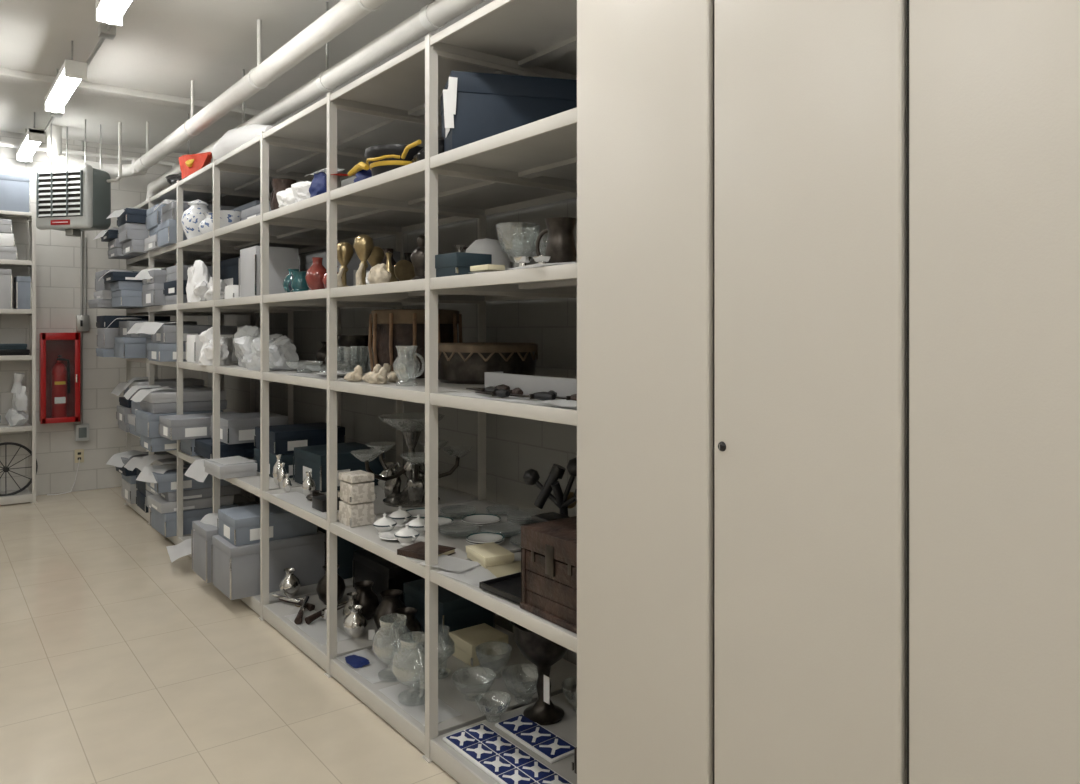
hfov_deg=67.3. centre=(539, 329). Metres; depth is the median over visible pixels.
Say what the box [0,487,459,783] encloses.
floor
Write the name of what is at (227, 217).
jar
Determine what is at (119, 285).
storage box
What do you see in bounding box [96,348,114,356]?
storage box
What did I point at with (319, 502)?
box
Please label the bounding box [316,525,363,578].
storage box
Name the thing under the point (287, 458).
storage box
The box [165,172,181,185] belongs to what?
tunic
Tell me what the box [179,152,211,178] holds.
box
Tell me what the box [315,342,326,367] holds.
metal vase
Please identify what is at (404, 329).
drum
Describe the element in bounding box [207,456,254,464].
papers
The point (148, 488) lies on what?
storage box
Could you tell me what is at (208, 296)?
bundle
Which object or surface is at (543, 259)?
salt
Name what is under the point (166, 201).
wrap
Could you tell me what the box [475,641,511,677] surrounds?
glass bowl
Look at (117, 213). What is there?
wrap
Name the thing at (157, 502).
storage box
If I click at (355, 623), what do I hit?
urn
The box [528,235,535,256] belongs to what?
glass compote
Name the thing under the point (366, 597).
jar
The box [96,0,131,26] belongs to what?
fluorescent light fixture
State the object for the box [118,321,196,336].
storage box
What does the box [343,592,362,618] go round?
urn
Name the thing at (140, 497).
storage box
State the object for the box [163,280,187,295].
storage box
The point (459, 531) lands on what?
plates
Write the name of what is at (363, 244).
goblet
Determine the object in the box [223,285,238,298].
box
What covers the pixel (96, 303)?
storage box
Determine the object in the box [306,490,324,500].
urn
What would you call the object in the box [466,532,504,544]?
plates
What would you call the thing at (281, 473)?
urn
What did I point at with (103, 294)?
storage box
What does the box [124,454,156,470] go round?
wrap
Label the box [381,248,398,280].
metal vase
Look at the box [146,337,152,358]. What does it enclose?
storage box
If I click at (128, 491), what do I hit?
storage box
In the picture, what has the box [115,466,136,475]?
storage box
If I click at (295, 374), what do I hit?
papers
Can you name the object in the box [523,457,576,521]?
sculpture
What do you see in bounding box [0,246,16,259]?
storage box
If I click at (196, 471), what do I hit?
wrap
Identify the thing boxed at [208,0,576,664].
wall
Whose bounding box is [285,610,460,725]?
papers
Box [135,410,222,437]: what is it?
storage box
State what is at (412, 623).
jar
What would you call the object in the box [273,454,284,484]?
urn
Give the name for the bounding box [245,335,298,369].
bundle
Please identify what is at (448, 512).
plates
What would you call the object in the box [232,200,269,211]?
storage box
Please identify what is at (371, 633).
tag
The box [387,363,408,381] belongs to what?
figure
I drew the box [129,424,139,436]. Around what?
storage box
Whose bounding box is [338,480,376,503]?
box
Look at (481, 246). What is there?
bowl
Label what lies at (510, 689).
glass bowl
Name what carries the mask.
on the shelving at (398, 101)
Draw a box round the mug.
[290,271,308,291]
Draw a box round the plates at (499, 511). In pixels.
[486,505,518,514]
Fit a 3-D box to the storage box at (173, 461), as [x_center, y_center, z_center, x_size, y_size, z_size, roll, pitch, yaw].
[-2.835,1.098,6.606,0.527,0.128,0.400,0,0,-37]
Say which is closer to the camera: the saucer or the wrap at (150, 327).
the saucer
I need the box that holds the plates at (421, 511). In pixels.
[406,508,424,518]
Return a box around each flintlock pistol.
[272,593,314,610]
[294,596,309,624]
[305,600,347,624]
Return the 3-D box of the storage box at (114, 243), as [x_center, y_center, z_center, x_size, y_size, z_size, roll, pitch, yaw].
[-3.521,-0.746,7.217,0.520,0.070,0.403,0,0,-36]
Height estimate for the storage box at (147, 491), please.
0.130 m
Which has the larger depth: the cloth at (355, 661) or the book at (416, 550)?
the cloth at (355, 661)
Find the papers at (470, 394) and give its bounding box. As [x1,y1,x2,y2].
[450,392,576,408]
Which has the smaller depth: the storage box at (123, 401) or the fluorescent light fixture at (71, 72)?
the fluorescent light fixture at (71, 72)
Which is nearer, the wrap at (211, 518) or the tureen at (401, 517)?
the tureen at (401, 517)
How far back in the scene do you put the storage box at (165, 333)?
6.00 m
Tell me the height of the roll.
0.195 m
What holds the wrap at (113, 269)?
on the storage box at (114, 276)
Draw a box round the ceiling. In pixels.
[0,0,431,153]
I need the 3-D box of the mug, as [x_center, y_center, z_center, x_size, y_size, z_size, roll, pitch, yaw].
[-1.252,-0.246,4.211,0.120,0.110,0.103,0,0,4]
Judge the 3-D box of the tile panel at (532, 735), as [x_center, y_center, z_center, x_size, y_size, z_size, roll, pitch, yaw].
[-0.016,1.495,2.984,0.130,0.016,0.340,0,0,-38]
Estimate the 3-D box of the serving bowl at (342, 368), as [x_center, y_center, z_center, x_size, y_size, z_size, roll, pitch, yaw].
[-1.107,0.205,4.214,0.220,0.050,0.220,0,0,-37]
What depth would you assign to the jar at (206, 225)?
5.49 m
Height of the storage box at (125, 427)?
0.070 m
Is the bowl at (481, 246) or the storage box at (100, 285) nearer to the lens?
the bowl at (481, 246)
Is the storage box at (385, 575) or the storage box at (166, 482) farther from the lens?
the storage box at (166, 482)
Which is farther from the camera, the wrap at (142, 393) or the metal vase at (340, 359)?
the wrap at (142, 393)
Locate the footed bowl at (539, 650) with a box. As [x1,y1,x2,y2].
[511,621,567,724]
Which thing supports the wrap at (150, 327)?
on the storage box at (165, 333)
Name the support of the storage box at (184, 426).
on the storage box at (187, 446)
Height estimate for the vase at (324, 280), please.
0.120 m
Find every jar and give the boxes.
[181,199,210,238]
[198,212,212,233]
[220,210,241,227]
[354,581,378,619]
[373,589,405,635]
[389,607,422,651]
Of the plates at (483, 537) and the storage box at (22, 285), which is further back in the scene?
the storage box at (22, 285)
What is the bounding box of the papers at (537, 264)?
[471,262,576,272]
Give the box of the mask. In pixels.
[367,263,390,283]
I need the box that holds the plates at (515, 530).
[481,522,521,537]
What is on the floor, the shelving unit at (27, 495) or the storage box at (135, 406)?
the shelving unit at (27, 495)
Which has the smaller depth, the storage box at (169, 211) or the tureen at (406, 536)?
the tureen at (406, 536)
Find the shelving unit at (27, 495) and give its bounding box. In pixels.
[0,210,36,504]
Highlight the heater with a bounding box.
[36,119,121,236]
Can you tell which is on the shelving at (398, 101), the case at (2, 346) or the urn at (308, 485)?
the urn at (308, 485)
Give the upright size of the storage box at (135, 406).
0.100 m
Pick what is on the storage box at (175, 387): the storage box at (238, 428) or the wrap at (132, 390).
the wrap at (132, 390)
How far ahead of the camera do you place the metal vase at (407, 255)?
4.50 m
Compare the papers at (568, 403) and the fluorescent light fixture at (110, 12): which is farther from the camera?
the fluorescent light fixture at (110, 12)
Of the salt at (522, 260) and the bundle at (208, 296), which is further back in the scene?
the bundle at (208, 296)
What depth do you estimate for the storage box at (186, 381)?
6.83 m
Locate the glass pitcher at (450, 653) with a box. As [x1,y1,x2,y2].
[423,627,454,678]
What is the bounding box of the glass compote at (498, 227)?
[496,222,539,267]
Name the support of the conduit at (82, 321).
attached to the wall at (57, 254)
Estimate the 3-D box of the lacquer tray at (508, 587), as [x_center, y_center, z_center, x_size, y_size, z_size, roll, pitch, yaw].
[-0.059,0.863,2.712,0.180,0.020,0.240,0,0,-40]
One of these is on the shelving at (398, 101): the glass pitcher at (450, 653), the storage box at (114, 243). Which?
the glass pitcher at (450, 653)
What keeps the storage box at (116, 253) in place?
on the shelving at (398, 101)
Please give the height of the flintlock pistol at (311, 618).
0.055 m
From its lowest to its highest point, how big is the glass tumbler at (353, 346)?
0.140 m
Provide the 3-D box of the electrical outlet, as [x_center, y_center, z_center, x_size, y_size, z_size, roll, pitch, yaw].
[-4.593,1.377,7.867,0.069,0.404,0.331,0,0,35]
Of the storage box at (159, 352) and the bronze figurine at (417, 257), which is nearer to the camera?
the bronze figurine at (417, 257)
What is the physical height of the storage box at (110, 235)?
0.070 m
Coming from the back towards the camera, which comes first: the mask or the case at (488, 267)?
the mask
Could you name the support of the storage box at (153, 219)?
on the storage box at (153, 231)
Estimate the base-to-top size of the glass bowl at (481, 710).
0.080 m
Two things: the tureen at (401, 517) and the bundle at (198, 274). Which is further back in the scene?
the bundle at (198, 274)
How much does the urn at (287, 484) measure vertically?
0.100 m
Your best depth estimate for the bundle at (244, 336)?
4.93 m
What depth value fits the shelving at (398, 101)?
3.64 m
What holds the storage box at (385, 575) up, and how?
on the shelving at (398, 101)
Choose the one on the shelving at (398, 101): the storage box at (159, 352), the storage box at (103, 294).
the storage box at (159, 352)
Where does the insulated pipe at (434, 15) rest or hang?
hanging from the ceiling
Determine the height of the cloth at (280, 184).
0.190 m
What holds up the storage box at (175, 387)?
on the storage box at (135, 406)
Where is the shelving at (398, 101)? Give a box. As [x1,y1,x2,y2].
[125,0,577,783]
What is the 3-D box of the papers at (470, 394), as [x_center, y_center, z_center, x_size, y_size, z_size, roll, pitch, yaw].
[-0.039,0.229,2.677,0.190,0.001,0.720,0,0,-39]
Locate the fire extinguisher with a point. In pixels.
(60, 386)
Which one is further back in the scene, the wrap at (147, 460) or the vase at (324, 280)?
the wrap at (147, 460)
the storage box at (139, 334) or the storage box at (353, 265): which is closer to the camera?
the storage box at (353, 265)
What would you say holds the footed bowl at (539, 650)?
on the shelving at (398, 101)
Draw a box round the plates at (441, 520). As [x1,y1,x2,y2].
[423,516,453,528]
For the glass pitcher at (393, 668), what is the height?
0.250 m
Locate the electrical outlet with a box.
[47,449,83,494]
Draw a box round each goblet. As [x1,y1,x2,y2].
[337,242,353,286]
[354,234,373,285]
[367,246,384,266]
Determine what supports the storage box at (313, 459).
on the shelving at (398, 101)
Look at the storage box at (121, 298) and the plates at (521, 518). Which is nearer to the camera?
the plates at (521, 518)
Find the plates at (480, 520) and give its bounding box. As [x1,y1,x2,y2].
[461,514,500,526]
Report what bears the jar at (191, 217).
on the shelving at (398, 101)
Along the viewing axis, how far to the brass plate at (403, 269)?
3.41 m
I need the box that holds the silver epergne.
[351,412,473,507]
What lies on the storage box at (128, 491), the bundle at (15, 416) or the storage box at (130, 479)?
the storage box at (130, 479)
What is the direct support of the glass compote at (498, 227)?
on the shelving at (398, 101)
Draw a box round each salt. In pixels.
[513,256,531,266]
[533,255,550,263]
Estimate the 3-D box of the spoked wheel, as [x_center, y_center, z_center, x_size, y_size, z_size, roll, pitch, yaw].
[-4.852,1.265,7.367,0.493,0.493,0.060,0,0,-37]
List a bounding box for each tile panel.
[442,723,572,783]
[495,714,574,762]
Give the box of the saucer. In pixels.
[379,530,397,539]
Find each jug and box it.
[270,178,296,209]
[393,346,424,385]
[535,217,576,262]
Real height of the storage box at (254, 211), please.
0.120 m
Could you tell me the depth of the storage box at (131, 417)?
6.40 m
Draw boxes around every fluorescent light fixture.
[16,112,44,161]
[45,41,86,113]
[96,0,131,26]
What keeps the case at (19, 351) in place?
on the shelving unit at (27, 495)
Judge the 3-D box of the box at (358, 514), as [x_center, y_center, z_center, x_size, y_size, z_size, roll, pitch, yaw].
[-0.837,0.832,3.696,0.127,0.096,0.147,0,0,-37]
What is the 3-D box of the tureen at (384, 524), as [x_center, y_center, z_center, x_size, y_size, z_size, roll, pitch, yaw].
[-0.672,0.836,3.514,0.103,0.086,0.103,0,0,10]
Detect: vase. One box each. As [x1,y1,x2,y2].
[282,269,299,292]
[305,257,326,289]
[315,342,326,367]
[322,266,341,288]
[325,347,343,367]
[376,462,395,489]
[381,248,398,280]
[404,253,411,262]
[454,245,466,251]
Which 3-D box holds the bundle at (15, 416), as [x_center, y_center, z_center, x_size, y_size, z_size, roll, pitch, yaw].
[-4.807,0.636,7.468,0.237,0.486,0.154,0,0,34]
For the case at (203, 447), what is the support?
on the shelving at (398, 101)
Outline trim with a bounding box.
[907,0,908,783]
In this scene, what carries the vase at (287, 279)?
on the shelving at (398, 101)
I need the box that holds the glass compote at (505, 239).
[504,237,535,264]
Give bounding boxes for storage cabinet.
[578,0,906,783]
[909,0,1079,783]
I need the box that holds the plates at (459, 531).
[439,523,478,536]
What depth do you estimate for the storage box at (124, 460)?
7.18 m
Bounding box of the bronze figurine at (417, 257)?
[410,235,424,279]
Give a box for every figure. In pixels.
[344,365,363,381]
[362,364,381,381]
[368,367,388,383]
[383,363,391,373]
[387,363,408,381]
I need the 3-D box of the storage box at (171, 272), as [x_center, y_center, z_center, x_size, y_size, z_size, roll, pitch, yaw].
[-2.557,-0.425,6.249,0.527,0.110,0.389,0,0,-36]
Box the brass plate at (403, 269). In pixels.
[394,260,414,280]
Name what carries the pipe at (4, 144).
attached to the wall
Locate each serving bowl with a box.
[285,361,322,372]
[305,364,348,371]
[314,370,349,376]
[337,335,372,368]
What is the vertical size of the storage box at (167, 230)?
0.170 m
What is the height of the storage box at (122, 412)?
0.130 m
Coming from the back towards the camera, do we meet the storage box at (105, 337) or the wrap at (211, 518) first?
the storage box at (105, 337)
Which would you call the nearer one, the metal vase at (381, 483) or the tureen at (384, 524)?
the tureen at (384, 524)
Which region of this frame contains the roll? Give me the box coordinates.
[212,124,274,159]
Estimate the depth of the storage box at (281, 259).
4.78 m
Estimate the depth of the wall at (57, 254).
7.93 m
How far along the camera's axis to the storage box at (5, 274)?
7.33 m
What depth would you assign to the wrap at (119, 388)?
7.10 m
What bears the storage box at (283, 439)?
on the storage box at (287, 458)
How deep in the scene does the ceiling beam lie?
6.28 m
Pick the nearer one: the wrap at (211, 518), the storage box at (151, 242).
the wrap at (211, 518)
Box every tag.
[368,630,374,639]
[376,638,381,648]
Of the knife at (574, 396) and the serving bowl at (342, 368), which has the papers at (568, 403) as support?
the knife at (574, 396)
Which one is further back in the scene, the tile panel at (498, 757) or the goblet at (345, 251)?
the goblet at (345, 251)
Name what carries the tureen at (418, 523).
on the shelving at (398, 101)
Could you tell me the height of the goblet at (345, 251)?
0.224 m
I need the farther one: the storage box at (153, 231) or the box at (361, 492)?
the storage box at (153, 231)
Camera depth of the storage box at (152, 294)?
6.29 m
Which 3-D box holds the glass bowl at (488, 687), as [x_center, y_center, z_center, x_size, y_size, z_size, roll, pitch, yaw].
[-0.271,1.458,3.318,0.180,0.090,0.180,0,0,-37]
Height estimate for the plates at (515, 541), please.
0.026 m
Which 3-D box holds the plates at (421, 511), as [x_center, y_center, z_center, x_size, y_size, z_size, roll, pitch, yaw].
[-0.563,0.866,3.799,0.160,0.027,0.160,0,0,-37]
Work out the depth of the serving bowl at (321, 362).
4.39 m
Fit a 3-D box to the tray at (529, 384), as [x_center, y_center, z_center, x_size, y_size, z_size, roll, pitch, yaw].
[0.068,0.196,2.809,0.080,0.068,0.820,0,0,-37]
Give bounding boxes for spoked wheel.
[0,442,37,495]
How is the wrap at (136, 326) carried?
on the storage box at (139, 334)
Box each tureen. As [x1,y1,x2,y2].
[373,513,396,533]
[388,506,411,526]
[394,523,419,545]
[408,514,424,534]
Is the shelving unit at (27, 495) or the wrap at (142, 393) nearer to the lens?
the wrap at (142, 393)
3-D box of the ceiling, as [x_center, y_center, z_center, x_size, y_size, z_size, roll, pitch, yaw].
[-1.780,-1.915,2.542,4.860,0.100,12.200,0,0,-37]
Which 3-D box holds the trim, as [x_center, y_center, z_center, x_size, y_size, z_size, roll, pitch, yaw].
[0.692,0.255,1.512,0.012,2.660,0.010,0,0,-37]
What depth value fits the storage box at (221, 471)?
4.85 m
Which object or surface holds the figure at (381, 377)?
on the shelving at (398, 101)
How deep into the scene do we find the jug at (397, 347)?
3.35 m
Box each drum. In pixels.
[368,309,462,377]
[438,342,537,383]
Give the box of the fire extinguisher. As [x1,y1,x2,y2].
[51,355,69,417]
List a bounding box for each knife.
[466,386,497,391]
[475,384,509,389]
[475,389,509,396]
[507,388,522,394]
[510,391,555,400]
[556,394,576,400]
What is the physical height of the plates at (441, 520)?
0.027 m
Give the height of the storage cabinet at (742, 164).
2.660 m
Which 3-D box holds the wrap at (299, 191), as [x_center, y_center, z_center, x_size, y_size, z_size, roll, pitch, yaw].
[-1.208,-0.701,4.221,0.428,0.130,0.242,0,0,33]
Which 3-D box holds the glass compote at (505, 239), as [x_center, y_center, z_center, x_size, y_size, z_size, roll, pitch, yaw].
[-0.073,-0.270,3.091,0.133,0.157,0.133,0,0,-37]
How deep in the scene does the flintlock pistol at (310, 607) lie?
4.41 m
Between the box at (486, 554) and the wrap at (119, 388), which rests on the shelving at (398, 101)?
the box at (486, 554)
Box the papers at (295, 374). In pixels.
[285,373,326,377]
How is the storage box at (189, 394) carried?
on the storage box at (171, 407)
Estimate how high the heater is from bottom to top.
1.020 m
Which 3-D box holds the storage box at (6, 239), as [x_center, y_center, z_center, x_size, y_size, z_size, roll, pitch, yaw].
[-4.971,-0.818,7.390,0.287,0.116,0.287,0,0,-37]
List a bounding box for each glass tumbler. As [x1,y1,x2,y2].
[344,347,358,371]
[350,346,364,370]
[353,346,367,369]
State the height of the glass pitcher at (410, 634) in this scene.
0.250 m
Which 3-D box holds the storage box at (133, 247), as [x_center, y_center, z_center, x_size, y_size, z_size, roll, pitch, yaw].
[-3.227,-0.686,6.903,0.527,0.100,0.409,0,0,-37]
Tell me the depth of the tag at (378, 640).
3.83 m
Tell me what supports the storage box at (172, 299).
on the shelving at (398, 101)
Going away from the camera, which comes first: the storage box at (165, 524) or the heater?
the storage box at (165, 524)
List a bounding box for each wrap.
[93,227,117,239]
[99,269,133,279]
[106,207,146,218]
[106,317,140,328]
[106,450,148,466]
[111,382,127,395]
[124,377,157,389]
[124,385,160,399]
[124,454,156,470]
[126,322,162,333]
[130,387,171,401]
[134,268,165,278]
[134,454,176,470]
[136,322,176,333]
[136,464,185,482]
[153,199,190,211]
[166,538,190,561]
[184,459,208,481]
[200,513,218,525]
[276,181,337,207]
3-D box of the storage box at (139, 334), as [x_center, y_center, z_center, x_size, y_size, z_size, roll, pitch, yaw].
[-2.906,0.009,6.547,0.527,0.096,0.405,0,0,-39]
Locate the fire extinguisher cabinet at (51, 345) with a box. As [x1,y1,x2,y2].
[39,333,79,423]
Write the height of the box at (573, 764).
0.086 m
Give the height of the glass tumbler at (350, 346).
0.140 m
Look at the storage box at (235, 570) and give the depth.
4.67 m
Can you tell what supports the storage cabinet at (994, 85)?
on the floor
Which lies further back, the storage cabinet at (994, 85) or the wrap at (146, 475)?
the wrap at (146, 475)
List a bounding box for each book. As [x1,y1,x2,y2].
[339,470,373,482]
[397,541,455,559]
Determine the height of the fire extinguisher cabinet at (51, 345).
0.860 m
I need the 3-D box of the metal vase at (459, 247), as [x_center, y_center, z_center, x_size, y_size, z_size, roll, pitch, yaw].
[-0.390,-0.302,3.968,0.098,0.222,0.098,0,0,-37]
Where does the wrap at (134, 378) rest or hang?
on the storage box at (186, 381)
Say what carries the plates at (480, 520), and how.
on the shelving at (398, 101)
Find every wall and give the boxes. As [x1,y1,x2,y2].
[0,131,207,494]
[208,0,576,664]
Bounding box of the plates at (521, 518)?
[507,509,545,524]
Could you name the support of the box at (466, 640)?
on the shelving at (398, 101)
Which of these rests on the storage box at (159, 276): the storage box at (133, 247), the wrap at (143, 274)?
the wrap at (143, 274)
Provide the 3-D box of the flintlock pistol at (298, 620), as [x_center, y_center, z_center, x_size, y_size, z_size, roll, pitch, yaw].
[-1.251,1.474,4.282,0.040,0.055,0.314,0,0,-7]
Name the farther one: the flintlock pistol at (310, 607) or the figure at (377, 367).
the flintlock pistol at (310, 607)
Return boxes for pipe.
[0,141,178,168]
[47,0,386,176]
[146,0,484,451]
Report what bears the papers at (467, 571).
on the shelving at (398, 101)
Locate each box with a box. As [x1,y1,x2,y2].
[0,174,29,211]
[0,219,11,232]
[0,233,14,246]
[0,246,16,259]
[0,269,11,308]
[14,276,31,308]
[88,299,130,308]
[94,290,113,298]
[95,270,139,290]
[96,315,169,327]
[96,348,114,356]
[97,328,119,347]
[101,230,118,241]
[103,271,143,282]
[108,238,122,249]
[108,247,136,258]
[110,281,143,290]
[111,290,148,307]
[114,337,146,358]
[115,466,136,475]
[116,405,131,423]
[117,208,146,226]
[118,223,148,242]
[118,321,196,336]
[118,421,129,431]
[119,397,131,407]
[121,451,172,465]
[121,474,136,483]
[121,479,137,503]
[122,239,148,255]
[128,378,204,388]
[128,414,135,425]
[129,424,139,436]
[131,401,140,414]
[133,386,210,395]
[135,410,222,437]
[136,471,146,494]
[136,490,148,512]
[138,325,220,336]
[140,400,226,413]
[140,434,176,451]
[142,270,166,284]
[142,283,165,305]
[142,387,225,402]
[144,234,162,251]
[145,490,154,509]
[146,204,164,229]
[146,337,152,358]
[146,464,231,492]
[146,484,157,494]
[147,343,186,361]
[148,494,233,513]
[149,226,157,236]
[150,502,237,536]
[151,455,190,464]
[152,325,236,342]
[157,219,186,246]
[158,411,236,439]
[158,484,240,501]
[161,201,236,222]
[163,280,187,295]
[165,294,186,304]
[166,265,212,281]
[179,152,211,178]
[180,437,211,455]
[185,335,237,362]
[191,520,218,582]
[204,459,256,478]
[210,412,288,443]
[211,529,325,599]
[217,503,317,545]
[220,257,298,285]
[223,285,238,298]
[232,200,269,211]
[239,246,299,296]
[240,204,271,220]
[253,448,294,477]
[254,422,345,454]
[293,442,385,491]
[305,249,399,289]
[312,493,342,511]
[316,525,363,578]
[337,501,375,526]
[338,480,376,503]
[353,549,423,603]
[402,578,495,644]
[435,252,491,276]
[441,71,576,151]
[447,623,509,666]
[466,542,513,568]
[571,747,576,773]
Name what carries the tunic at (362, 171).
on the shelving at (398, 101)
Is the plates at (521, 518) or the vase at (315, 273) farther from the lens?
the vase at (315, 273)
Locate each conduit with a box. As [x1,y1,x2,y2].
[44,23,115,132]
[75,141,88,440]
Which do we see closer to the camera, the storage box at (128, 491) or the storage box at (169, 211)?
the storage box at (169, 211)
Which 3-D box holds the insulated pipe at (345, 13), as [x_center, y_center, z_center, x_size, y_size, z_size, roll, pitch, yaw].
[-0.716,-1.657,3.083,0.761,0.415,11.548,0,0,-37]
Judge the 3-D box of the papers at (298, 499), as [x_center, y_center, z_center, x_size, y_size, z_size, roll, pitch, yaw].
[-1.160,0.877,4.085,0.140,0.003,0.700,0,0,-38]
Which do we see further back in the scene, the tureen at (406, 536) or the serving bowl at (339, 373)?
the serving bowl at (339, 373)
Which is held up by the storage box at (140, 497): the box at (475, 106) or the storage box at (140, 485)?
the storage box at (140, 485)
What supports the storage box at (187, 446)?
on the shelving at (398, 101)
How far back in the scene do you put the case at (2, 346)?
7.36 m
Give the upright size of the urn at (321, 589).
0.200 m
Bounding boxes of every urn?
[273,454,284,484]
[277,463,286,488]
[279,568,300,596]
[282,474,291,492]
[302,471,315,495]
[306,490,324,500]
[316,564,345,604]
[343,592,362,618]
[343,605,367,637]
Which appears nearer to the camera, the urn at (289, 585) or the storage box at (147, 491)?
the urn at (289, 585)
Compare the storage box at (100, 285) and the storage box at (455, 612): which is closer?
the storage box at (455, 612)
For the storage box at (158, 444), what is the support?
on the shelving at (398, 101)
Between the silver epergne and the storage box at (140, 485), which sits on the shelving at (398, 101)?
the silver epergne
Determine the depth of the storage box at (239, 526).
4.69 m
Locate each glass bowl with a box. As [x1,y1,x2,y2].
[452,667,495,700]
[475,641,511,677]
[475,690,510,719]
[502,664,536,702]
[561,677,576,710]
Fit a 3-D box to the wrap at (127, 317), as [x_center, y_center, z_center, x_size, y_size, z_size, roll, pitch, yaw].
[-3.451,-0.054,6.723,0.254,0.097,0.280,0,0,-30]
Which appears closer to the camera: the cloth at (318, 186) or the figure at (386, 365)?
the figure at (386, 365)
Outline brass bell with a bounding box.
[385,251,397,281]
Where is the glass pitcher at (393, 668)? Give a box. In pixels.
[391,631,438,705]
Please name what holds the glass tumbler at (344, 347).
on the shelving at (398, 101)
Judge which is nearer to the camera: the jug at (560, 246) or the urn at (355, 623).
the jug at (560, 246)
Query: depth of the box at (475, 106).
3.00 m
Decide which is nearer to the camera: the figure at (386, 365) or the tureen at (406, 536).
the tureen at (406, 536)
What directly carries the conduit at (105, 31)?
attached to the ceiling
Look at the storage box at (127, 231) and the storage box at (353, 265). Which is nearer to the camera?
the storage box at (353, 265)
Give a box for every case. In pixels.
[0,344,26,349]
[0,349,29,355]
[194,438,255,458]
[470,264,504,271]
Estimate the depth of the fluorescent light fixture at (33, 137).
7.02 m
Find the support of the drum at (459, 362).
on the shelving at (398, 101)
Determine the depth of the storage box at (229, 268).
5.60 m
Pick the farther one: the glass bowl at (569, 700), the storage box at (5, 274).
the storage box at (5, 274)
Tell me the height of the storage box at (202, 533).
0.310 m
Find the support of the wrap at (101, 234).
on the storage box at (110, 235)
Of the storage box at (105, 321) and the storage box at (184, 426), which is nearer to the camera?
the storage box at (184, 426)
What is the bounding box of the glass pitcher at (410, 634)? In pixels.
[372,613,413,681]
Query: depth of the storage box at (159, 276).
6.28 m
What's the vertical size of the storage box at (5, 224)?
0.120 m
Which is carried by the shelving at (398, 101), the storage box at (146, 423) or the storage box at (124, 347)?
the storage box at (124, 347)
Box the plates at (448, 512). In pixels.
[440,506,475,517]
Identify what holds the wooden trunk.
on the shelving at (398, 101)
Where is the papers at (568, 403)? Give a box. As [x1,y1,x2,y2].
[538,399,576,406]
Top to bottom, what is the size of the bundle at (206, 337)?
0.261 m
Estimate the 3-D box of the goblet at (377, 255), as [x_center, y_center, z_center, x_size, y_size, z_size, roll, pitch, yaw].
[-0.778,-0.289,3.811,0.096,0.204,0.090,0,0,-37]
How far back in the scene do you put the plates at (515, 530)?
3.46 m
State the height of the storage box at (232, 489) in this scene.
0.070 m
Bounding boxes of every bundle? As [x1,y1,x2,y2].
[5,373,28,425]
[186,260,210,302]
[199,327,232,364]
[204,277,226,300]
[233,325,281,367]
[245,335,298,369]
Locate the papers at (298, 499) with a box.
[271,492,338,518]
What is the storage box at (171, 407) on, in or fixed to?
on the storage box at (146, 423)
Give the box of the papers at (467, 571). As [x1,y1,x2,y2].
[418,554,520,586]
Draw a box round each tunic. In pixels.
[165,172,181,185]
[348,162,371,182]
[401,137,443,162]
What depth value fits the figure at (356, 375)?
3.63 m
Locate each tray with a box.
[479,572,520,603]
[485,372,576,396]
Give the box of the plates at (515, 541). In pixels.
[510,536,520,546]
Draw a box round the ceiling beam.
[0,68,262,119]
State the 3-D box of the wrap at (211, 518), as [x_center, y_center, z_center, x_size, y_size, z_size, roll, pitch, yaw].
[-1.922,1.197,5.058,0.300,0.101,0.348,0,0,41]
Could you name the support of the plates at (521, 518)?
on the shelving at (398, 101)
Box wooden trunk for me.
[520,516,576,633]
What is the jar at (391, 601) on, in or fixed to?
on the shelving at (398, 101)
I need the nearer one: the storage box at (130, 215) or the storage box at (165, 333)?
the storage box at (165, 333)
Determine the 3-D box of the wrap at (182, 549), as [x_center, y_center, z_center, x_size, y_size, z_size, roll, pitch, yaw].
[-2.318,1.466,5.460,0.330,0.060,0.400,0,0,-29]
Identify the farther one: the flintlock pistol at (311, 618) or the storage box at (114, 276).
the storage box at (114, 276)
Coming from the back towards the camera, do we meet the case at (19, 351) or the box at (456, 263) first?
the case at (19, 351)
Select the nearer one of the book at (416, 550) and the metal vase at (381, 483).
the book at (416, 550)
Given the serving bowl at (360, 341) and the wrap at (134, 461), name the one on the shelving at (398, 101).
the serving bowl at (360, 341)
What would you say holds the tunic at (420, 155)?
on the shelving at (398, 101)
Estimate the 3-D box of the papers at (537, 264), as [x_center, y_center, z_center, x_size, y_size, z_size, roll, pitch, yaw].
[0.003,-0.199,2.618,0.261,0.010,0.608,0,0,-37]
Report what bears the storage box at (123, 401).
on the storage box at (122, 412)
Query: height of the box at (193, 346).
0.196 m
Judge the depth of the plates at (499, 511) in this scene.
3.89 m
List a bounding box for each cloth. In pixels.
[306,168,344,197]
[345,655,369,667]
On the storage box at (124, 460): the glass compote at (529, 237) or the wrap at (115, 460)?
the wrap at (115, 460)

